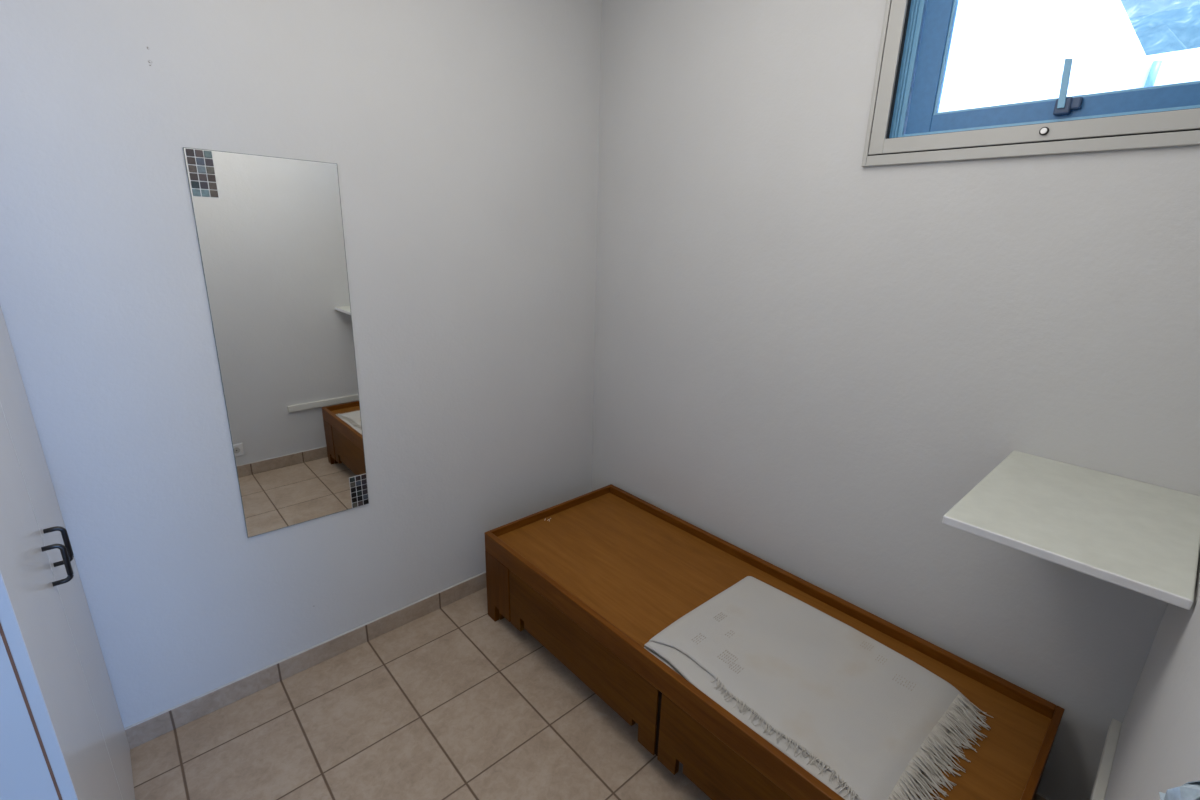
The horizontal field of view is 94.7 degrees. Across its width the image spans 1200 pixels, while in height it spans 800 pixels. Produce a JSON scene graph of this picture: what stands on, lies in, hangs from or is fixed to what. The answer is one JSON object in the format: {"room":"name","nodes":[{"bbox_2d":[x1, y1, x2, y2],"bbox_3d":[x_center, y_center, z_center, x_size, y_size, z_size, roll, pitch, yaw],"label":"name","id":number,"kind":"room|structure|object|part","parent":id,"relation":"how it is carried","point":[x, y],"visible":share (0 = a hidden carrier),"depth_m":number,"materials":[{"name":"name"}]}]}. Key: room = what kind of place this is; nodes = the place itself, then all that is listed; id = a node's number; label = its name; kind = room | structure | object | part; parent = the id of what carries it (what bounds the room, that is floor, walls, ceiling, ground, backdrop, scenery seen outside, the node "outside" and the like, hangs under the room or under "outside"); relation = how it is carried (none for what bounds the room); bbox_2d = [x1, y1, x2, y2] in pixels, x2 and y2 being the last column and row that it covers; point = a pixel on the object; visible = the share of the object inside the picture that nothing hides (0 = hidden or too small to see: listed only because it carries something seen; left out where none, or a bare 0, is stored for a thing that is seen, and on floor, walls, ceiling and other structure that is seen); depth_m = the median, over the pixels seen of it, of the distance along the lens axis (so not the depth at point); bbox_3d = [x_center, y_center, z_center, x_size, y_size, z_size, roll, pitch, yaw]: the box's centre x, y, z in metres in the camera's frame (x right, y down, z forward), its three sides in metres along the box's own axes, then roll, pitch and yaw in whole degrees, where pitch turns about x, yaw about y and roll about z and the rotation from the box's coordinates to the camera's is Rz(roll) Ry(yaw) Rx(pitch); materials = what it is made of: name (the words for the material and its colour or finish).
{"room":"bedroom","nodes":[
{"label":"bedroom","id":0,"kind":"room"},
{"bbox_2d":[0,0,601,727],"bbox_3d":[-1.016,-0.332,1.972,2.960,2.800,0.140,-14,23,-40],"label":"wall","id":1,"kind":"structure","parent":0,"point":[462,136],"depth_m":1.88,"materials":[{"name":"paint"}]},
{"bbox_2d":[183,147,368,537],"bbox_3d":[-1.055,-0.154,1.888,0.418,1.255,0.008,-13,22,-41],"label":"wall mirror","id":2,"kind":"object","parent":1,"relation":"attached to","point":[270,233],"visible":1,"depth_m":1.86,"materials":[{"name":"silver mirror"}]},
{"bbox_2d":[125,573,486,748],"bbox_3d":[-0.807,0.939,2.483,2.045,0.081,0.009,-14,23,-40],"label":"baseboard","id":3,"kind":"structure","parent":1,"relation":"attached to","point":[139,734],"depth_m":2.13,"materials":[{"name":"tile"}]},
{"bbox_2d":[130,587,710,799],"bbox_3d":[-0.275,1.332,1.583,2.960,0.120,2.454,-14,23,-40],"label":"floor","id":4,"kind":"structure","parent":0,"point":[453,701],"depth_m":1.91,"materials":[{"name":"tile"}]},
{"bbox_2d":[0,305,134,799],"bbox_3d":[-1.426,0.217,0.999,0.614,2.300,0.934,-14,23,-40],"label":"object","id":5,"kind":"object","parent":4,"relation":"on","point":[63,736],"visible":1,"depth_m":1.09,"materials":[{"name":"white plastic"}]},
{"bbox_3d":[-1.188,0.360,1.211,0.038,0.098,0.010,-14,23,-40],"label":"handle","id":6,"kind":"part","parent":5,"relation":"part of","materials":[{"name":"black plastic"}]},
{"bbox_3d":[-1.252,0.338,1.279,0.038,0.098,0.010,-14,23,-40],"label":"handle","id":7,"kind":"part","parent":5,"relation":"part of","materials":[{"name":"black plastic"}]},
{"bbox_2d":[485,484,1064,799],"bbox_3d":[0.400,0.925,2.036,0.754,0.425,1.871,-14,23,-40],"label":"bed","id":8,"kind":"object","parent":4,"relation":"on","point":[594,576],"visible":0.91,"depth_m":1.93,"materials":[{"name":"brown wood"}]},
{"bbox_3d":[-0.438,0.837,2.408,0.022,0.336,0.182,-14,23,-40],"label":"corner post","id":9,"kind":"part","parent":8,"relation":"part of","materials":[{"name":"brown wood"}]},
{"bbox_3d":[-0.210,0.660,2.683,0.730,0.325,0.018,-14,23,-40],"label":"panel","id":10,"kind":"part","parent":8,"relation":"part of","materials":[{"name":"brown wood"}]},
{"bbox_3d":[-0.095,0.921,2.037,0.020,0.264,0.827,-14,23,-40],"label":"drawer","id":11,"kind":"part","parent":8,"relation":"part of","materials":[{"name":"brown wood"}]},
{"bbox_3d":[0.133,0.830,1.751,0.024,0.088,1.870,-14,23,-40],"label":"rail","id":12,"kind":"part","parent":8,"relation":"part of","materials":[{"name":"brown wood"}]},
{"bbox_3d":[0.412,1.097,1.504,0.020,0.264,0.654,-14,23,-40],"label":"drawer","id":13,"kind":"part","parent":8,"relation":"part of","materials":[{"name":"brown wood"}]},
{"bbox_2d":[644,576,993,799],"bbox_3d":[0.630,0.835,1.670,0.622,0.038,0.850,-14,23,-40],"label":"folded throw","id":14,"kind":"object","parent":8,"relation":"on","point":[863,718],"visible":0.99,"depth_m":1.60,"materials":[{"name":"white fabric"}]},
{"bbox_3d":[0.671,0.802,2.253,0.027,0.305,1.835,-14,23,-40],"label":"rail","id":15,"kind":"part","parent":8,"relation":"part of","materials":[{"name":"brown wood"}]},
{"bbox_3d":[1.031,1.090,1.376,0.730,0.325,0.018,-14,23,-40],"label":"panel","id":16,"kind":"part","parent":8,"relation":"part of","materials":[{"name":"brown wood"}]},
{"bbox_2d":[592,0,1199,799],"bbox_3d":[0.783,-0.311,2.047,0.200,2.800,2.174,-14,23,-40],"label":"wall","id":17,"kind":"structure","parent":0,"point":[807,356],"depth_m":1.79,"materials":[{"name":"white paint"}]},
{"bbox_2d":[861,0,1199,166],"bbox_3d":[1.171,-0.945,1.341,0.139,0.656,0.914,-14,23,-40],"label":"window","id":18,"kind":"structure","parent":17,"relation":"in","point":[906,125],"depth_m":1.52,"materials":[{"name":"blue metal"}]},
{"bbox_3d":[1.111,-0.674,1.383,0.006,0.014,0.014,-14,23,-40],"label":"knob","id":19,"kind":"part","parent":18,"relation":"part of","materials":[{"name":"silver metal"}]},
{"bbox_3d":[1.191,-0.943,1.352,0.030,0.507,0.747,-14,23,-40],"label":"sash","id":20,"kind":"part","parent":18,"relation":"part of","materials":[{"name":"blue metal"}]},
{"bbox_3d":[1.160,-0.790,1.378,0.006,0.112,0.022,-14,23,-40],"label":"handle","id":21,"kind":"part","parent":18,"relation":"part of","materials":[{"name":"blue metal"}]},
{"bbox_2d":[1034,794,1045,799],"bbox_3d":[0.674,1.007,2.377,0.009,0.081,2.156,-14,23,-40],"label":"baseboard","id":22,"kind":"structure","parent":17,"relation":"attached to","point":[1037,797],"depth_m":1.67,"materials":[{"name":"tile"}]},
{"bbox_2d":[1104,552,1199,799],"bbox_3d":[0.535,0.205,0.340,2.960,2.800,0.140,-14,23,-40],"label":"wall","id":23,"kind":"structure","parent":0,"point":[1158,747],"depth_m":0.90,"materials":[{"name":"white paint"}]},
{"bbox_2d":[942,451,1199,609],"bbox_3d":[1.083,0.268,1.252,0.590,0.062,0.381,-14,23,-40],"label":"wall shelf","id":24,"kind":"object","parent":23,"relation":"attached to","point":[1137,536],"visible":1,"depth_m":1.17,"materials":[{"name":"paint"}]},
{"bbox_2d":[1090,719,1121,799],"bbox_3d":[1.043,0.980,1.192,0.981,0.044,0.020,-14,23,-40],"label":"batten","id":25,"kind":"object","parent":23,"relation":"attached to","point":[1107,757],"visible":1,"depth_m":1.38,"materials":[{"name":"white wood"}]},
{"bbox_2d":[1159,780,1199,799],"bbox_3d":[0.410,0.295,0.380,0.031,0.118,0.041,-14,23,-40],"label":"plastic film","id":26,"kind":"object","parent":23,"relation":"attached to","point":[1189,790],"visible":1,"depth_m":0.38,"materials":[{"name":"plastic"}]},
{"label":"outside","id":27,"kind":"structure","parent":0,"visible":0},
{"bbox_2d":[1121,0,1199,55],"bbox_3d":[43.813,-26.349,28.825,80.000,39.600,70.000,-14,23,-40],"label":"swimming pool","id":28,"kind":"object","parent":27,"point":[1160,26],"visible":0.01,"depth_m":23.78,"materials":[{"name":"blue liquid"}]},
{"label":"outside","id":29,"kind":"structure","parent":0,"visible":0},
{"bbox_3d":[0.611,1.307,2.540,28.000,0.310,26.000,-14,23,-40],"label":"ground","id":30,"kind":"structure","parent":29,"visible":0},
{"bbox_2d":[939,0,1146,111],"bbox_3d":[3.102,-1.157,4.458,5.260,3.715,0.690,-14,23,-40],"label":"neighbouring house","id":31,"kind":"structure","parent":30,"relation":"on","point":[1002,52],"depth_m":3.29,"materials":[{"name":"white paint"}]},
{"bbox_2d":[1129,48,1199,88],"bbox_3d":[7.361,-0.951,4.028,0.250,3.770,7.100,-14,23,-40],"label":"wall","id":32,"kind":"structure","parent":30,"relation":"on","point":[1182,66],"depth_m":5.38,"materials":[{"name":"white paint"}]}
]}

